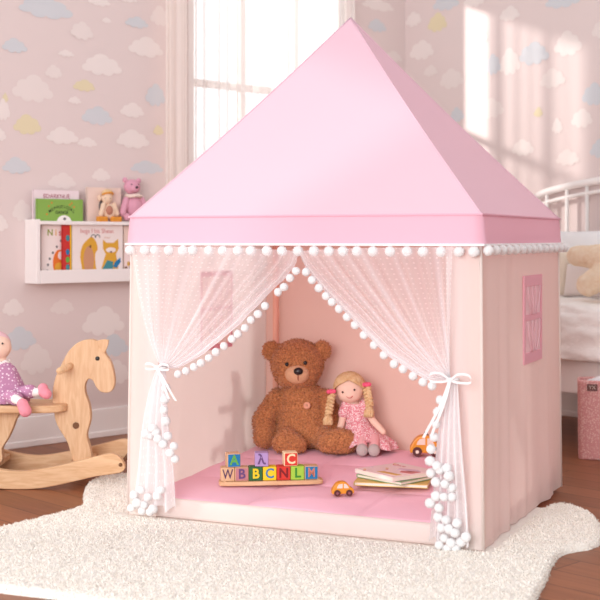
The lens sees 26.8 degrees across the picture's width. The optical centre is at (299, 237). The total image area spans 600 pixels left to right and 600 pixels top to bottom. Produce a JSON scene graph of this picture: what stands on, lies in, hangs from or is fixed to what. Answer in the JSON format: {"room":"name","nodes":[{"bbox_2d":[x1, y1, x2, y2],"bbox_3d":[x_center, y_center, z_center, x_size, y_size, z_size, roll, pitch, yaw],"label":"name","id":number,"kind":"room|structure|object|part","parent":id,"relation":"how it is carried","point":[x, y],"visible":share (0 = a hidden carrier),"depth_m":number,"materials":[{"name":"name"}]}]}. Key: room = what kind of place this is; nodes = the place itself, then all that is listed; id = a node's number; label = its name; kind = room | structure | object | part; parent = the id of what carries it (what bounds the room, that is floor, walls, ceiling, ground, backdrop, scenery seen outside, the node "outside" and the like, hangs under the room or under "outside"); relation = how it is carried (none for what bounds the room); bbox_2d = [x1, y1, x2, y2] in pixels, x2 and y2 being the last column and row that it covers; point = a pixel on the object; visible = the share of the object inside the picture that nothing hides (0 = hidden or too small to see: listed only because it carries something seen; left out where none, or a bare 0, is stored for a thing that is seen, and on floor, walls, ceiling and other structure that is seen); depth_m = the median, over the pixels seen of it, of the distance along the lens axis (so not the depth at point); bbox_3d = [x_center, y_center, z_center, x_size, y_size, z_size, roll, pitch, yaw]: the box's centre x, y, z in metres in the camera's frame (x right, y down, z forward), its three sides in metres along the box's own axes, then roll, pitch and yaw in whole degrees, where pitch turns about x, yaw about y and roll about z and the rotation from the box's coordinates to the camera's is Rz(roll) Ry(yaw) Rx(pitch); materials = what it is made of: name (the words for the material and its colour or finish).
{"room":"children's room","nodes":[
{"label":"children's room","id":0,"kind":"room"},
{"bbox_2d":[0,0,404,417],"bbox_3d":[-1.942,-0.678,4.943,7.239,3.200,0.122,0,0,-44],"label":"wall","id":1,"kind":"structure","parent":0,"point":[83,82],"depth_m":5.75,"materials":[{"name":"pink paint"}]},
{"bbox_2d":[4,405,127,449],"bbox_3d":[-1.937,0.856,4.851,7.119,0.132,0.024,0,0,-44],"label":"baseboard","id":2,"kind":"structure","parent":1,"relation":"attached to","point":[30,431],"depth_m":5.65,"materials":[{"name":"white paint"}]},
{"bbox_2d":[25,219,129,283],"bbox_3d":[-0.956,0.059,5.747,0.627,0.283,0.099,0,0,-44],"label":"wall shelf","id":3,"kind":"object","parent":1,"relation":"attached to","point":[33,274],"visible":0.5,"depth_m":5.56,"materials":[{"name":"white wood"}]},
{"bbox_3d":[-1.175,0.059,5.536,0.018,0.283,0.098,0,0,-44],"label":"panel","id":4,"kind":"part","parent":3,"relation":"part of","materials":[{"name":"white wood"}]},
{"bbox_2d":[40,225,60,269],"bbox_3d":[-1.090,0.063,5.611,0.154,0.241,0.013,0,0,-44],"label":"picture book","id":5,"kind":"object","parent":3,"relation":"on","point":[50,235],"visible":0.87,"depth_m":5.59,"materials":[{"name":"white paper"}]},
{"bbox_2d":[53,250,60,269],"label":"picture","id":6,"kind":"object","parent":5,"relation":"attached to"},
{"bbox_2d":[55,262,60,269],"bbox_3d":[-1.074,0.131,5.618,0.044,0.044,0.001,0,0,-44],"label":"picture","id":7,"kind":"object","parent":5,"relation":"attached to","point":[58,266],"depth_m":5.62},
{"bbox_2d":[32,190,78,218],"bbox_3d":[-1.091,-0.142,5.632,0.238,0.143,0.013,0,0,-44],"label":"picture book","id":8,"kind":"object","parent":3,"relation":"on","point":[36,194],"visible":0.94,"depth_m":5.61,"materials":[{"name":"white paper"}]},
{"bbox_2d":[36,199,82,220],"bbox_3d":[-1.072,-0.122,5.620,0.241,0.103,0.013,0,0,-44],"label":"picture book","id":9,"kind":"object","parent":3,"relation":"on","point":[46,209],"visible":1,"depth_m":5.61,"materials":[{"name":"green paper"}]},
{"bbox_2d":[57,215,70,220],"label":"picture","id":10,"kind":"object","parent":9,"relation":"attached to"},
{"bbox_2d":[61,225,70,269],"bbox_3d":[-1.045,0.063,5.633,0.046,0.242,0.012,0,0,-44],"label":"picture book","id":11,"kind":"object","parent":3,"relation":"on","point":[65,229],"visible":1,"depth_m":5.62,"materials":[{"name":"red paper"}]},
{"bbox_3d":[-0.926,-0.067,5.716,0.590,0.016,0.010,0,0,-44],"label":"rail","id":12,"kind":"part","parent":3,"relation":"part of","materials":[{"name":"white wood"}]},
{"bbox_2d":[71,225,122,269],"bbox_3d":[-0.926,0.063,5.752,0.279,0.247,0.016,0,0,-44],"label":"picture book","id":13,"kind":"object","parent":3,"relation":"on","point":[92,246],"visible":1,"depth_m":5.74,"materials":[{"name":"printed paper"},{"name":"cardboard"}]},
{"bbox_2d":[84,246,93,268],"bbox_3d":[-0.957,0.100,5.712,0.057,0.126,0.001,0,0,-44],"label":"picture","id":14,"kind":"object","parent":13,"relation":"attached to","point":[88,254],"depth_m":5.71},
{"bbox_2d":[80,237,97,268],"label":"picture","id":15,"kind":"object","parent":13,"relation":"attached to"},
{"bbox_2d":[103,260,112,268],"bbox_3d":[-0.882,0.141,5.785,0.058,0.080,0.001,0,0,-44],"label":"picture","id":16,"kind":"object","parent":13,"relation":"attached to","point":[109,264],"depth_m":5.79},
{"bbox_2d":[101,239,118,268],"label":"picture","id":17,"kind":"object","parent":13,"relation":"attached to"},
{"bbox_2d":[106,247,115,251],"bbox_3d":[-0.870,0.055,5.797,0.056,0.024,0.001,0,0,-44],"label":"picture","id":18,"kind":"object","parent":13,"relation":"attached to","point":[109,249],"depth_m":5.80},
{"bbox_2d":[113,258,120,267],"bbox_3d":[-0.845,0.115,5.820,0.044,0.048,0.001,0,0,-44],"label":"picture","id":19,"kind":"object","parent":13,"relation":"attached to","point":[118,261],"depth_m":5.82},
{"bbox_2d":[86,187,120,221],"bbox_3d":[-0.906,-0.151,5.811,0.190,0.162,0.013,0,0,-44],"label":"picture book","id":20,"kind":"object","parent":3,"relation":"on","point":[93,205],"visible":0.59,"depth_m":5.77,"materials":[{"name":"beige paper"}]},
{"bbox_2d":[96,189,121,221],"bbox_3d":[-0.887,-0.148,5.786,0.134,0.153,0.058,0,0,-44],"label":"doll","id":21,"kind":"object","parent":3,"relation":"on","point":[107,211],"visible":1,"depth_m":5.77,"materials":[{"name":"beige fabric"}]},
{"bbox_2d":[123,226,129,268],"bbox_3d":[-0.772,0.064,5.906,0.140,0.240,0.014,0,0,-44],"label":"picture book","id":22,"kind":"object","parent":3,"relation":"on","point":[126,258],"visible":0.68,"depth_m":5.86,"materials":[{"name":"beige paper"}]},
{"bbox_2d":[125,246,129,268],"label":"picture","id":23,"kind":"object","parent":22,"relation":"attached to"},
{"bbox_2d":[119,177,145,220],"bbox_3d":[-0.781,-0.182,5.900,0.167,0.202,0.080,0,0,-44],"label":"plush bear","id":24,"kind":"object","parent":3,"relation":"on","point":[132,201],"visible":0.72,"depth_m":5.87},
{"bbox_2d":[166,0,186,184],"bbox_3d":[-0.598,-0.468,6.049,0.136,2.720,0.038,0,0,-44],"label":"window curtain","id":25,"kind":"object","parent":1,"relation":"hanging from","point":[176,10],"visible":0.44,"depth_m":6.06,"materials":[{"name":"white fabric"}]},
{"bbox_2d":[195,0,228,159],"bbox_3d":[-0.415,-0.468,6.237,0.303,2.720,0.049,0,0,-44],"label":"sheer curtain","id":26,"kind":"object","parent":1,"relation":"hanging from","point":[204,1],"visible":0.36,"depth_m":6.23,"materials":[{"name":"white fabric"}]},
{"bbox_2d":[188,0,293,165],"bbox_3d":[-0.176,-0.623,6.629,1.124,1.850,0.060,0,0,-44],"label":"window","id":27,"kind":"structure","parent":1,"relation":"in","point":[243,87],"depth_m":6.48,"materials":[{"name":"white paint"}]},
{"bbox_2d":[236,0,354,122],"bbox_3d":[-0.022,-0.468,6.555,0.864,2.720,0.050,0,0,-44],"label":"sheer curtain","id":28,"kind":"object","parent":1,"relation":"hanging from","point":[315,21],"visible":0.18,"depth_m":6.58,"materials":[{"name":"white fabric"}]},
{"bbox_2d":[0,416,599,599],"bbox_3d":[0.128,0.972,3.526,9.000,0.100,9.000,0,0,-44],"label":"floor","id":29,"kind":"structure","parent":0,"point":[574,576],"depth_m":4.43,"materials":[{"name":"brown wood"}]},
{"bbox_2d":[0,339,127,488],"bbox_3d":[-1.054,0.652,4.795,0.824,0.539,0.372,0,0,0],"label":"rocking horse","id":30,"kind":"object","parent":29,"relation":"on","point":[70,404],"visible":0.91,"depth_m":4.78},
{"bbox_2d":[0,331,51,416],"bbox_3d":[-1.076,0.504,4.744,0.297,0.306,0.158,0,0,37],"label":"doll","id":31,"kind":"object","parent":30,"relation":"on","point":[13,391],"visible":1,"depth_m":4.72,"materials":[{"name":"purple fabric"}]},
{"bbox_3d":[-1.069,0.594,4.700,0.095,0.058,0.053,0,0,43],"label":"dress leg","id":32,"kind":"part","parent":31,"relation":"part of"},
{"bbox_3d":[-1.046,0.582,4.742,0.122,0.064,0.053,0,0,20],"label":"dress leg","id":33,"kind":"part","parent":31,"relation":"part of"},
{"bbox_3d":[-1.173,0.639,4.795,0.585,0.028,0.210,0,0,0],"label":"seat","id":34,"kind":"part","parent":30,"relation":"part of","materials":[{"name":"brown wood"}]},
{"bbox_3d":[-0.868,0.484,4.790,0.027,0.044,0.256,0,0,10],"label":"handle","id":35,"kind":"part","parent":30,"relation":"part of","materials":[{"name":"brown wood"}]},
{"bbox_2d":[0,472,599,599],"bbox_3d":[-0.017,0.907,4.091,1.931,0.040,2.227,0,0,26],"label":"rug","id":36,"kind":"object","parent":29,"relation":"on","point":[94,549],"visible":0.61,"depth_m":3.52,"materials":[{"name":"white fur"}]},
{"bbox_2d":[174,446,435,522],"bbox_3d":[0.196,0.853,4.366,1.154,0.096,0.982,0,0,24],"label":"play mat","id":37,"kind":"object","parent":36,"relation":"on","point":[399,503],"visible":0.45,"depth_m":4.15,"materials":[{"name":"pink fabric"}]},
{"bbox_2d":[219,477,322,485],"bbox_3d":[-0.098,0.820,4.251,0.352,0.017,0.068,0,0,-7],"label":"wooden tray","id":38,"kind":"object","parent":37,"relation":"on","point":[319,480],"visible":0.79,"depth_m":4.22,"materials":[{"name":"brown wood"}]},
{"bbox_2d":[220,465,234,480],"bbox_3d":[-0.244,0.791,4.233,0.046,0.046,0.048,0,0,-7],"label":"block","id":39,"kind":"object","parent":38,"relation":"on","point":[226,474],"visible":0.99,"depth_m":4.21,"materials":[{"name":"brown wood"}]},
{"bbox_3d":[-0.241,0.791,4.210,0.041,0.041,0.001,0,0,-7],"label":"panel","id":40,"kind":"part","parent":39,"relation":"part of","materials":[{"name":"beige wood"}]},
{"bbox_2d":[225,451,240,467],"bbox_3d":[-0.225,0.744,4.235,0.046,0.046,0.048,0,0,-14],"label":"block","id":41,"kind":"object","parent":39,"relation":"on","point":[232,459],"visible":1,"depth_m":4.21,"materials":[{"name":"blue wood"}]},
{"bbox_3d":[-0.220,0.744,4.213,0.041,0.041,0.001,0,0,-14],"label":"panel","id":42,"kind":"part","parent":41,"relation":"part of","materials":[{"name":"blue wood"}]},
{"bbox_2d":[234,465,248,480],"bbox_3d":[-0.197,0.791,4.238,0.046,0.046,0.048,0,0,-7],"label":"block","id":43,"kind":"object","parent":38,"relation":"on","point":[241,473],"visible":0.97,"depth_m":4.21,"materials":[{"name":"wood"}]},
{"bbox_3d":[-0.195,0.791,4.216,0.041,0.041,0.001,0,0,-7],"label":"panel","id":44,"kind":"part","parent":43,"relation":"part of","materials":[{"name":"pink wood"}]},
{"bbox_2d":[248,465,262,480],"bbox_3d":[-0.151,0.791,4.244,0.046,0.046,0.048,0,0,-7],"label":"block","id":45,"kind":"object","parent":38,"relation":"on","point":[255,473],"visible":0.98,"depth_m":4.22,"materials":[{"name":"green paint"}]},
{"bbox_3d":[-0.148,0.791,4.221,0.041,0.041,0.001,0,0,-6],"label":"panel","id":46,"kind":"part","parent":45,"relation":"part of","materials":[{"name":"green wood"}]},
{"bbox_2d":[254,451,268,466],"bbox_3d":[-0.130,0.744,4.248,0.046,0.046,0.048,0,0,-4],"label":"block","id":47,"kind":"object","parent":45,"relation":"on","point":[261,458],"visible":1,"depth_m":4.22,"materials":[{"name":"purple paint"}]},
{"bbox_3d":[-0.128,0.744,4.226,0.041,0.041,0.001,0,0,-4],"label":"panel","id":48,"kind":"part","parent":47,"relation":"part of","materials":[{"name":"purple wood"}]},
{"bbox_2d":[262,464,276,480],"bbox_3d":[-0.104,0.791,4.249,0.046,0.046,0.048,0,0,-7],"label":"block","id":49,"kind":"object","parent":38,"relation":"on","point":[270,472],"visible":0.97,"depth_m":4.23,"materials":[{"name":"yellow paint"}]},
{"bbox_3d":[-0.101,0.791,4.227,0.041,0.041,0.001,0,0,-7],"label":"panel","id":50,"kind":"part","parent":49,"relation":"part of","materials":[{"name":"yellow wood"}]},
{"bbox_2d":[276,464,289,479],"bbox_3d":[-0.057,0.791,4.255,0.046,0.046,0.048,0,0,-7],"label":"block","id":51,"kind":"object","parent":38,"relation":"on","point":[283,472],"visible":0.93,"depth_m":4.23,"materials":[{"name":"red paint"}]},
{"bbox_3d":[-0.055,0.791,4.232,0.041,0.041,0.001,0,0,-7],"label":"panel","id":52,"kind":"part","parent":51,"relation":"part of","materials":[{"name":"red wood"}]},
{"bbox_2d":[290,464,303,479],"bbox_3d":[-0.011,0.791,4.260,0.046,0.046,0.048,0,0,-7],"label":"block","id":53,"kind":"object","parent":38,"relation":"on","point":[296,472],"visible":0.94,"depth_m":4.24,"materials":[{"name":"green paint"}]},
{"bbox_2d":[282,450,297,465],"bbox_3d":[-0.034,0.744,4.257,0.046,0.046,0.048,0,0,-10],"label":"block","id":54,"kind":"object","parent":53,"relation":"on","point":[289,457],"visible":1,"depth_m":4.24,"materials":[{"name":"red paint"}]},
{"bbox_3d":[-0.030,0.744,4.235,0.041,0.041,0.001,0,0,-10],"label":"panel","id":55,"kind":"part","parent":54,"relation":"part of","materials":[{"name":"red wood"}]},
{"bbox_3d":[-0.008,0.791,4.238,0.041,0.041,0.001,0,0,-6],"label":"panel","id":56,"kind":"part","parent":53,"relation":"part of","materials":[{"name":"green wood"}]},
{"bbox_2d":[303,464,317,479],"bbox_3d":[0.036,0.791,4.266,0.046,0.046,0.048,0,0,-7],"label":"block","id":57,"kind":"object","parent":38,"relation":"on","point":[310,470],"visible":0.96,"depth_m":4.24,"materials":[{"name":"blue wood"}]},
{"bbox_3d":[0.039,0.791,4.243,0.041,0.041,0.001,0,0,-7],"label":"panel","id":58,"kind":"part","parent":57,"relation":"part of","materials":[{"name":"blue wood"}]},
{"bbox_2d":[251,337,356,454],"bbox_3d":[0.022,0.598,4.820,0.423,0.429,0.266,0,0,6],"label":"teddy bear","id":59,"kind":"object","parent":37,"relation":"on","point":[290,417],"visible":0.98,"depth_m":4.79},
{"bbox_2d":[331,480,353,496],"bbox_3d":[0.138,0.809,4.077,0.072,0.046,0.043,0,0,-8],"label":"toy car","id":60,"kind":"object","parent":37,"relation":"on","point":[339,487],"visible":1,"depth_m":4.06,"materials":[{"name":"orange paint"}]},
{"bbox_2d":[323,371,398,456],"bbox_3d":[0.232,0.656,4.741,0.281,0.301,0.209,0,0,8],"label":"doll","id":61,"kind":"object","parent":37,"relation":"on","point":[370,437],"visible":0.96,"depth_m":4.74,"materials":[{"name":"pink fabric"}]},
{"bbox_2d":[354,477,431,488],"bbox_3d":[0.315,0.811,4.222,0.245,0.013,0.175,0,0,12],"label":"picture book","id":62,"kind":"object","parent":37,"relation":"on","point":[359,481],"visible":0.52,"depth_m":4.15,"materials":[{"name":"brown paper"}]},
{"bbox_2d":[356,474,431,484],"bbox_3d":[0.318,0.799,4.222,0.165,0.011,0.200,0,0,-44],"label":"picture book","id":63,"kind":"object","parent":62,"relation":"on","point":[409,481],"visible":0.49,"depth_m":4.16,"materials":[{"name":"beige paper"}]},
{"bbox_2d":[355,462,426,481],"bbox_3d":[0.321,0.784,4.226,0.197,0.016,0.195,0,0,-36],"label":"picture book","id":64,"kind":"object","parent":63,"relation":"on","point":[392,472],"visible":0.94,"depth_m":4.19,"materials":[{"name":"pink paper"}]},
{"bbox_2d":[377,471,400,474],"bbox_3d":[0.295,0.776,4.161,0.022,0.001,0.097,0,0,-41],"label":"picture","id":65,"kind":"object","parent":64,"relation":"on","point":[378,472],"depth_m":4.15,"materials":[{"name":"pink paper"}]},
{"bbox_2d":[397,468,420,471],"bbox_3d":[0.368,0.776,4.213,0.042,0.001,0.096,0,0,-44],"label":"picture","id":66,"kind":"object","parent":64,"relation":"on","point":[398,469],"depth_m":4.21,"materials":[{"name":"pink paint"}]},
{"bbox_2d":[400,471,419,473],"bbox_3d":[0.362,0.776,4.179,0.064,0.001,0.045,0,0,41],"label":"picture","id":67,"kind":"object","parent":64,"relation":"on","point":[401,472],"depth_m":4.17,"materials":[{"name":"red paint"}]},
{"bbox_2d":[410,432,436,456],"bbox_3d":[0.467,0.761,4.667,0.119,0.087,0.071,0,0,4],"label":"toy car","id":68,"kind":"object","parent":37,"relation":"on","point":[418,446],"visible":0.53,"depth_m":4.64,"materials":[{"name":"orange paint"}]},
{"bbox_2d":[124,17,567,550],"bbox_3d":[0.187,0.073,4.329,1.244,1.676,1.122,0,0,24],"label":"tent","id":69,"kind":"object","parent":36,"relation":"on","point":[347,209],"visible":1,"depth_m":4.05,"materials":[{"name":"pink fabric"}]},
{"bbox_2d":[131,246,296,512],"bbox_3d":[-0.285,0.453,3.970,0.596,0.853,0.038,0,0,24],"label":"sheer curtain","id":70,"kind":"object","parent":69,"relation":"hanging from","point":[172,342],"depth_m":4.03,"materials":[{"name":"white fabric"}]},
{"bbox_3d":[-0.011,0.873,3.900,1.158,0.062,0.030,0,0,24],"label":"sill","id":71,"kind":"part","parent":69,"relation":"part of","materials":[{"name":"white"}]},
{"bbox_3d":[0.194,0.020,4.360,1.215,0.007,1.054,0,0,24],"label":"pompom trim","id":72,"kind":"part","parent":69,"relation":"part of","materials":[{"name":"white fabric"}]},
{"bbox_2d":[300,247,468,548],"bbox_3d":[0.239,0.460,3.737,0.545,0.868,0.038,0,0,24],"label":"sheer curtain","id":73,"kind":"object","parent":69,"relation":"hanging from","point":[432,353],"depth_m":3.68,"materials":[{"name":"white fabric"}]},
{"bbox_2d":[534,177,599,393],"bbox_3d":[1.630,0.293,5.692,0.774,1.259,1.948,0,0,-44],"label":"bed","id":74,"kind":"object","parent":29,"relation":"on","point":[570,370],"visible":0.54,"depth_m":6.36,"materials":[{"name":"white paint"}]},
{"bbox_3d":[1.891,-0.264,5.945,0.038,0.146,1.917,0,0,-44],"label":"headboard rail","id":75,"kind":"part","parent":74,"relation":"part of","materials":[{"name":"white paint"}]},
{"bbox_3d":[1.891,-0.220,5.945,0.020,0.105,1.810,0,0,-44],"label":"headboard rail","id":76,"kind":"part","parent":74,"relation":"part of","materials":[{"name":"white paint"}]},
{"bbox_2d":[560,295,599,362],"bbox_3d":[1.583,0.411,5.646,0.775,0.264,1.865,0,0,-44],"label":"quilt","id":77,"kind":"object","parent":74,"relation":"on","point":[579,315],"visible":0.29,"depth_m":5.51,"materials":[{"name":"white fabric"}]},
{"bbox_2d":[559,252,569,294],"bbox_3d":[1.251,0.172,6.159,0.106,0.216,0.170,0,0,-44],"label":"cushion","id":78,"kind":"object","parent":77,"relation":"on","point":[562,255],"visible":0.19,"depth_m":6.09,"materials":[{"name":"beige fabric"}]},
{"bbox_2d":[560,231,599,251],"bbox_3d":[1.367,0.097,6.268,0.130,0.272,0.360,0,0,-44],"label":"pillow","id":79,"kind":"object","parent":77,"relation":"on","point":[572,239],"visible":0.29,"depth_m":6.22,"materials":[{"name":"white fabric"}]},
{"bbox_2d":[564,264,599,296],"bbox_3d":[1.356,0.202,5.994,0.221,0.157,0.091,0,0,44],"label":"cushion","id":80,"kind":"object","parent":77,"relation":"on","point":[573,273],"visible":0.55,"depth_m":6.00,"materials":[{"name":"beige fabric"}]},
{"bbox_2d":[566,244,599,296],"bbox_3d":[1.432,0.089,5.668,0.284,0.360,0.506,0,0,-44],"label":"plush bear","id":81,"kind":"object","parent":77,"relation":"on","point":[587,256],"visible":1,"depth_m":5.68},
{"bbox_3d":[1.361,0.602,5.431,0.024,0.170,1.900,0,0,-44],"label":"rail","id":82,"kind":"part","parent":74,"relation":"part of","materials":[{"name":"white paint"}]},
{"bbox_2d":[577,377,599,459],"bbox_3d":[1.294,0.757,5.292,0.253,0.328,0.167,0,0,12],"label":"storage box","id":83,"kind":"object","parent":29,"relation":"on","point":[588,392],"visible":1,"depth_m":5.23,"materials":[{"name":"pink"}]},
{"bbox_2d":[587,376,599,380],"bbox_3d":[1.294,0.611,5.295,0.220,0.071,0.130,0,0,12],"label":"folded cloth","id":84,"kind":"object","parent":83,"relation":"in","point":[597,378],"visible":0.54,"depth_m":5.27,"materials":[{"name":"white fabric"}]},
{"bbox_2d":[405,0,599,231],"bbox_3d":[2.324,-0.678,5.654,0.122,3.200,4.800,0,0,-44],"label":"wall","id":85,"kind":"structure","parent":0,"point":[521,78],"depth_m":6.74,"materials":[{"name":"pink paper"}]},
{"bbox_2d":[561,392,577,417],"bbox_3d":[2.250,0.856,5.631,0.023,0.132,4.670,0,0,-44],"label":"baseboard","id":86,"kind":"structure","parent":85,"relation":"attached to","point":[569,403],"depth_m":6.51,"materials":[{"name":"white paint"}]}
]}

